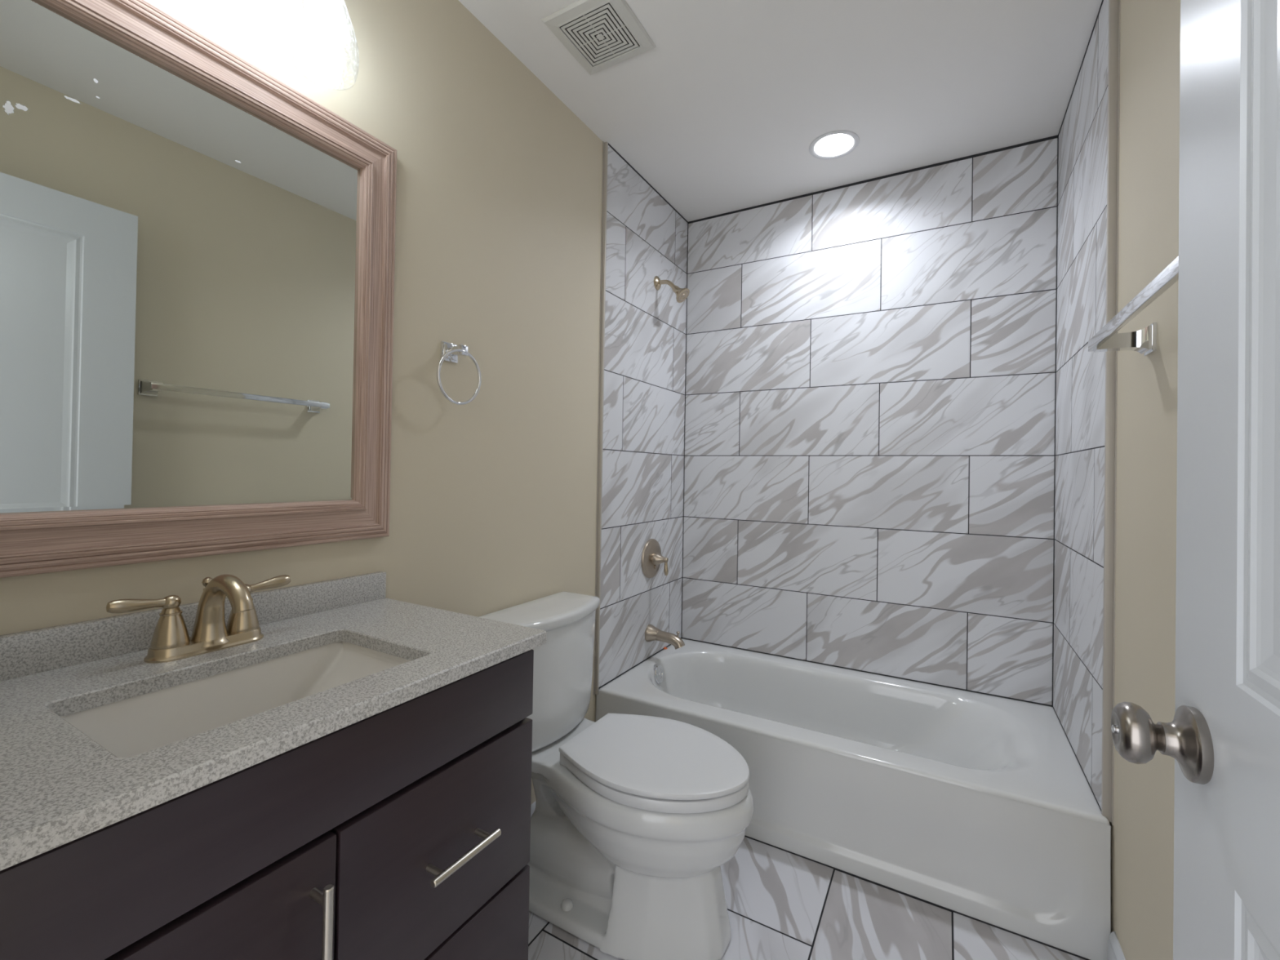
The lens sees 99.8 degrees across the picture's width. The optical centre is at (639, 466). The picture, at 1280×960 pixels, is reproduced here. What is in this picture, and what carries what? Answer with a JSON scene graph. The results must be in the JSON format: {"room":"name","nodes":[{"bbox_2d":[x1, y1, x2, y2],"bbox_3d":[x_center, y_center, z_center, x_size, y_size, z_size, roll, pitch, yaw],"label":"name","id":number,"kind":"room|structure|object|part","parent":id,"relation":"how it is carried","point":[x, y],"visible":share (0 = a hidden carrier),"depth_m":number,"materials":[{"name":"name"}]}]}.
{"room":"bathroom","nodes":[
{"label":"bathroom","id":0,"kind":"room"},
{"bbox_2d":[0,0,688,804],"bbox_3d":[-0.402,-0.033,1.729,0.115,2.455,2.580,1,-1,30],"label":"wall","id":1,"kind":"structure","parent":0,"point":[493,504],"depth_m":1.58,"materials":[{"name":"paint"}]},
{"bbox_2d":[0,571,386,680],"bbox_3d":[-0.801,0.272,0.926,0.019,0.061,0.794,1,-1,30],"label":"backsplash","id":2,"kind":"structure","parent":1,"relation":"attached to","point":[24,653],"depth_m":0.87,"materials":[{"name":"stone"}]},
{"bbox_2d":[0,0,396,577],"bbox_3d":[-0.784,-0.301,0.933,0.033,0.918,0.796,1,-1,30],"label":"wall mirror","id":3,"kind":"object","parent":1,"relation":"attached to","point":[197,251],"visible":1,"depth_m":0.92,"materials":[{"name":"brown wood"}]},
{"bbox_3d":[-0.790,0.114,0.929,0.033,0.089,0.796,1,-1,30],"label":"frame rail","id":4,"kind":"part","parent":3,"relation":"part of","materials":[{"name":"wood"}]},
{"bbox_3d":[-0.777,-0.716,0.936,0.033,0.089,0.796,1,-1,30],"label":"frame rail","id":5,"kind":"part","parent":3,"relation":"part of","materials":[{"name":"wood"}]},
{"bbox_2d":[188,0,359,90],"bbox_3d":[-0.710,-0.910,0.902,0.180,0.304,0.448,1,-1,30],"label":"vanity light","id":6,"kind":"object","parent":1,"relation":"attached to","point":[326,16],"visible":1,"depth_m":1.01,"materials":[{"name":"white glass"}]},
{"bbox_3d":[-0.683,-0.847,0.885,0.116,0.178,0.116,1,-1,30],"label":"lamp shade","id":7,"kind":"part","parent":6,"relation":"part of","materials":[{"name":"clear glass"}]},
{"bbox_3d":[-0.601,-0.844,1.030,0.116,0.178,0.116,1,-1,30],"label":"lamp shade","id":8,"kind":"part","parent":6,"relation":"part of","materials":[{"name":"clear glass"}]},
{"bbox_2d":[436,341,480,404],"bbox_3d":[-0.491,-0.247,1.421,0.061,0.169,0.145,1,-1,30],"label":"towel ring","id":9,"kind":"object","parent":1,"relation":"attached to","point":[450,352],"visible":1,"depth_m":1.42,"materials":[{"name":"silver metal"}]},
{"bbox_3d":[-0.508,-0.306,1.440,0.012,0.050,0.054,1,-1,30],"label":"wall plate","id":10,"kind":"part","parent":9,"relation":"part of","materials":[{"name":"silver metal"}]},
{"bbox_3d":[-0.482,-0.307,1.425,0.050,0.027,0.028,1,-1,30],"label":"post","id":11,"kind":"part","parent":9,"relation":"part of","materials":[{"name":"silver metal"}]},
{"bbox_2d":[530,800,536,817],"bbox_3d":[-0.403,1.145,1.652,0.014,0.098,0.906,1,-1,30],"label":"baseboard","id":12,"kind":"structure","parent":1,"relation":"attached to","point":[533,805],"depth_m":1.75,"materials":[{"name":"white paint"}]},
{"bbox_2d":[593,141,608,694],"bbox_3d":[-0.151,-0.191,2.068,0.014,2.124,0.017,1,-1,30],"label":"trim","id":13,"kind":"structure","parent":1,"relation":"attached to","point":[605,144],"depth_m":2.07,"materials":[{"name":"metal"}]},
{"bbox_3d":[0.036,-0.194,2.400,0.012,2.098,0.745,1,-1,30],"label":"tile panel","id":14,"kind":"part","parent":1,"relation":"part of","materials":[{"name":"tile"}]},
{"bbox_2d":[641,538,668,577],"bbox_3d":[0.087,0.412,2.400,0.087,0.176,0.176,1,-1,30],"label":"shower valve","id":15,"kind":"object","parent":1,"relation":"attached to","point":[651,557],"visible":1,"depth_m":2.38,"materials":[{"name":"silver metal"}]},
{"bbox_3d":[0.115,0.441,2.384,0.022,0.079,0.020,1,-1,30],"label":"lever","id":16,"kind":"part","parent":15,"relation":"part of","materials":[{"name":"silver metal"}]},
{"bbox_2d":[644,624,684,648],"bbox_3d":[0.116,0.749,2.370,0.176,0.086,0.077,1,-1,30],"label":"tub spout","id":17,"kind":"object","parent":1,"relation":"attached to","point":[651,633],"visible":1,"depth_m":2.36,"materials":[{"name":"silver metal"}]},
{"bbox_3d":[0.116,0.755,2.370,0.176,0.073,0.052,1,-1,30],"label":"spout","id":18,"kind":"part","parent":17,"relation":"part of","materials":[{"name":"silver metal"}]},
{"bbox_2d":[653,275,689,302],"bbox_3d":[0.145,-0.797,2.406,0.158,0.134,0.072,1,-1,30],"label":"shower","id":19,"kind":"object","parent":1,"relation":"attached to","point":[682,294],"visible":1,"depth_m":2.40,"materials":[{"name":"silver metal"}]},
{"bbox_3d":[0.122,-0.814,2.420,0.101,0.058,0.019,1,-1,30],"label":"arm","id":20,"kind":"part","parent":19,"relation":"part of","materials":[{"name":"silver metal"}]},
{"bbox_2d":[457,0,1102,222],"bbox_3d":[-0.033,-1.313,0.714,1.750,0.100,4.020,1,-1,30],"label":"ceiling","id":21,"kind":"structure","parent":0,"point":[730,102],"depth_m":1.75,"materials":[{"name":"paint"}]},
{"bbox_2d":[542,0,656,75],"bbox_3d":[-0.115,-1.250,1.560,0.238,0.014,0.238,1,-1,30],"label":"ceiling vent","id":22,"kind":"object","parent":21,"relation":"in","point":[602,30],"visible":1,"depth_m":1.54,"materials":[{"name":"plastic"}]},
{"bbox_2d":[560,4,639,66],"bbox_3d":[-0.115,-1.246,1.560,0.167,0.002,0.167,1,-1,30],"label":"grille","id":23,"kind":"object","parent":22,"relation":"attached to","point":[602,33],"depth_m":1.55,"materials":[{"name":"plastic"}]},
{"bbox_2d":[808,129,859,159],"bbox_3d":[0.747,-1.260,2.074,0.184,0.052,0.184,1,-1,30],"label":"recessed light","id":24,"kind":"object","parent":21,"relation":"in","point":[833,144],"visible":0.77,"depth_m":2.11,"materials":[{"name":"white plastic"}]},
{"bbox_2d":[528,836,1084,959],"bbox_3d":[-0.075,1.242,0.692,1.750,0.100,4.020,1,-1,30],"label":"floor","id":25,"kind":"structure","parent":0,"point":[781,904],"depth_m":1.42,"materials":[{"name":"tile"}]},
{"bbox_2d":[0,648,533,959],"bbox_3d":[-0.589,0.756,0.797,0.523,0.856,0.760,1,-1,30],"label":"vanity cabinet","id":26,"kind":"object","parent":25,"relation":"on","point":[402,831],"visible":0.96,"depth_m":0.69,"materials":[{"name":"brown wood"}]},
{"bbox_3d":[-0.496,0.770,0.528,0.020,0.603,0.380,1,-1,30],"label":"door","id":27,"kind":"part","parent":26,"relation":"part of","materials":[{"name":"brown wood"}]},
{"bbox_2d":[0,571,546,871],"bbox_3d":[-0.591,0.285,0.807,0.502,0.084,0.795,1,-1,30],"label":"countertop","id":28,"kind":"structure","parent":26,"relation":"on","point":[59,786],"depth_m":0.75,"materials":[{"name":"stone"}]},
{"bbox_2d":[106,574,290,663],"bbox_3d":[-0.722,0.238,0.902,0.187,0.128,0.188,1,-1,-15],"label":"sink faucet","id":29,"kind":"object","parent":28,"relation":"on","point":[171,641],"visible":1,"depth_m":0.86,"materials":[{"name":"gold metal"}]},
{"bbox_3d":[-0.762,0.211,0.830,0.025,0.026,0.089,1,-1,30],"label":"lever","id":30,"kind":"part","parent":29,"relation":"part of","materials":[{"name":"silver metal"}]},
{"bbox_3d":[-0.747,0.254,0.857,0.048,0.063,0.048,1,-1,30],"label":"handle","id":31,"kind":"part","parent":29,"relation":"part of","materials":[{"name":"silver metal"}]},
{"bbox_3d":[-0.723,0.293,0.901,0.060,0.018,0.163,1,-1,30],"label":"plate","id":32,"kind":"part","parent":29,"relation":"part of","materials":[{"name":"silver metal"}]},
{"bbox_3d":[-0.739,0.239,0.920,0.016,0.102,0.016,1,-1,30],"label":"lift rod","id":33,"kind":"part","parent":29,"relation":"part of","materials":[{"name":"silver metal"}]},
{"bbox_3d":[-0.678,0.234,0.877,0.152,0.119,0.060,1,-1,30],"label":"spout","id":34,"kind":"part","parent":29,"relation":"part of","materials":[{"name":"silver metal"}]},
{"bbox_3d":[-0.697,0.256,0.946,0.048,0.063,0.048,1,-1,30],"label":"handle","id":35,"kind":"part","parent":29,"relation":"part of","materials":[{"name":"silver metal"}]},
{"bbox_3d":[-0.680,0.214,0.974,0.025,0.026,0.089,1,-1,30],"label":"lever","id":36,"kind":"part","parent":29,"relation":"part of","materials":[{"name":"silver metal"}]},
{"bbox_2d":[61,641,411,757],"bbox_3d":[-0.552,0.406,0.788,0.261,0.158,0.393,1,-1,30],"label":"sink basin","id":37,"kind":"object","parent":28,"relation":"in","point":[140,724],"visible":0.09,"depth_m":0.85,"materials":[{"name":"ceramic"}]},
{"bbox_3d":[-0.389,0.574,0.656,0.039,0.134,0.012,1,-1,30],"label":"handle","id":38,"kind":"part","parent":26,"relation":"part of","materials":[{"name":"silver metal"}]},
{"bbox_3d":[-0.305,0.608,0.861,0.020,0.268,0.372,1,-1,30],"label":"drawer","id":39,"kind":"part","parent":26,"relation":"part of","materials":[{"name":"brown wood"}]},
{"bbox_3d":[-0.280,0.608,0.848,0.039,0.012,0.134,1,-1,30],"label":"handle","id":40,"kind":"part","parent":26,"relation":"part of","materials":[{"name":"silver metal"}]},
{"bbox_3d":[-0.310,0.913,0.858,0.020,0.328,0.372,1,-1,30],"label":"drawer","id":41,"kind":"part","parent":26,"relation":"part of","materials":[{"name":"brown wood"}]},
{"bbox_2d":[477,591,753,959],"bbox_3d":[-0.054,0.814,1.499,0.754,0.768,0.440,1,-1,30],"label":"toilet","id":42,"kind":"object","parent":25,"relation":"on","point":[635,820],"visible":0.93,"depth_m":1.36,"materials":[{"name":"ceramic"}]},
{"bbox_3d":[-0.287,0.446,1.638,0.205,0.038,0.440,1,-1,30],"label":"tank lid","id":43,"kind":"part","parent":42,"relation":"part of","materials":[{"name":"ceramic"}]},
{"bbox_3d":[-0.292,0.634,1.638,0.186,0.338,0.422,1,-1,30],"label":"tank","id":44,"kind":"part","parent":42,"relation":"part of","materials":[{"name":"ceramic"}]},
{"bbox_3d":[-0.048,1.002,1.492,0.732,0.391,0.389,1,-1,30],"label":"bowl","id":45,"kind":"part","parent":42,"relation":"part of","materials":[{"name":"ceramic"}]},
{"bbox_3d":[0.053,0.766,1.439,0.486,0.016,0.378,1,-1,30],"label":"lid","id":46,"kind":"part","parent":42,"relation":"part of","materials":[{"name":"plastic"}]},
{"bbox_3d":[0.057,0.792,1.437,0.472,0.028,0.374,1,-1,30],"label":"seat","id":47,"kind":"part","parent":42,"relation":"part of","materials":[{"name":"plastic"}]},
{"bbox_2d":[595,638,1111,959],"bbox_3d":[0.673,1.040,2.014,1.517,0.351,0.766,1,-1,30],"label":"bathtub","id":48,"kind":"object","parent":25,"relation":"on","point":[983,808],"visible":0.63,"depth_m":1.64,"materials":[{"name":"ceramic"}]},
{"bbox_3d":[0.078,0.901,2.346,0.035,0.082,0.080,1,-1,30],"label":"overflow plate","id":49,"kind":"part","parent":48,"relation":"part of","materials":[{"name":"silver metal"}]},
{"bbox_2d":[681,134,1057,706],"bbox_3d":[0.905,-0.005,2.400,1.527,2.455,0.122,1,-1,30],"label":"wall","id":50,"kind":"structure","parent":0,"point":[870,370],"depth_m":2.27,"materials":[{"name":"tile"}]},
{"bbox_2d":[1052,0,1180,959],"bbox_3d":[0.642,-0.028,0.308,0.119,2.455,4.020,1,-1,30],"label":"wall","id":51,"kind":"structure","parent":0,"point":[1142,838],"depth_m":1.25,"materials":[{"name":"paint"}]},
{"bbox_3d":[1.359,-0.179,1.665,0.016,2.098,0.718,1,-1,30],"label":"tile panel","id":52,"kind":"part","parent":51,"relation":"part of","materials":[{"name":"tile"}]},
{"bbox_2d":[1101,0,1120,825],"bbox_3d":[1.175,-0.180,1.343,0.018,2.116,0.023,1,-1,30],"label":"trim","id":53,"kind":"structure","parent":51,"relation":"attached to","point":[1114,6],"depth_m":1.34,"materials":[{"name":"metal"}]},
{"bbox_2d":[1107,931,1125,959],"bbox_3d":[0.722,1.155,0.569,0.014,0.098,1.679,1,-1,30],"label":"baseboard","id":54,"kind":"structure","parent":51,"relation":"attached to","point":[1114,949],"depth_m":1.27,"materials":[{"name":"white paint"}]},
{"bbox_2d":[1088,255,1178,355],"bbox_3d":[0.855,-0.267,0.861,0.099,0.057,0.677,1,-1,30],"label":"towel bar","id":55,"kind":"object","parent":51,"relation":"attached to","point":[1144,341],"visible":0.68,"depth_m":1.03,"materials":[{"name":"silver metal"}]},
{"bbox_3d":[1.012,-0.262,1.128,0.091,0.057,0.057,1,-1,30],"label":"mounting post","id":56,"kind":"part","parent":55,"relation":"part of","materials":[{"name":"silver metal"}]},
{"bbox_3d":[-0.409,-0.046,0.186,1.627,2.455,0.110,1,-1,30],"label":"wall","id":57,"kind":"structure","parent":0,"visible":0},
{"bbox_2d":[1111,0,1279,959],"bbox_3d":[0.389,0.159,0.222,0.166,2.052,0.766,1,-1,30],"label":"door","id":58,"kind":"structure","parent":57,"relation":"in","point":[1223,735],"depth_m":0.46,"materials":[{"name":"white paint"}]},
{"bbox_3d":[0.491,0.262,0.529,0.037,0.056,0.056,1,-1,30],"label":"knob","id":59,"kind":"part","parent":58,"relation":"part of","materials":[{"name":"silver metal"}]},
{"bbox_3d":[0.388,0.159,0.224,0.035,2.052,0.760,1,-1,30],"label":"panel","id":60,"kind":"part","parent":58,"relation":"part of","materials":[{"name":"white paint"}]}
]}

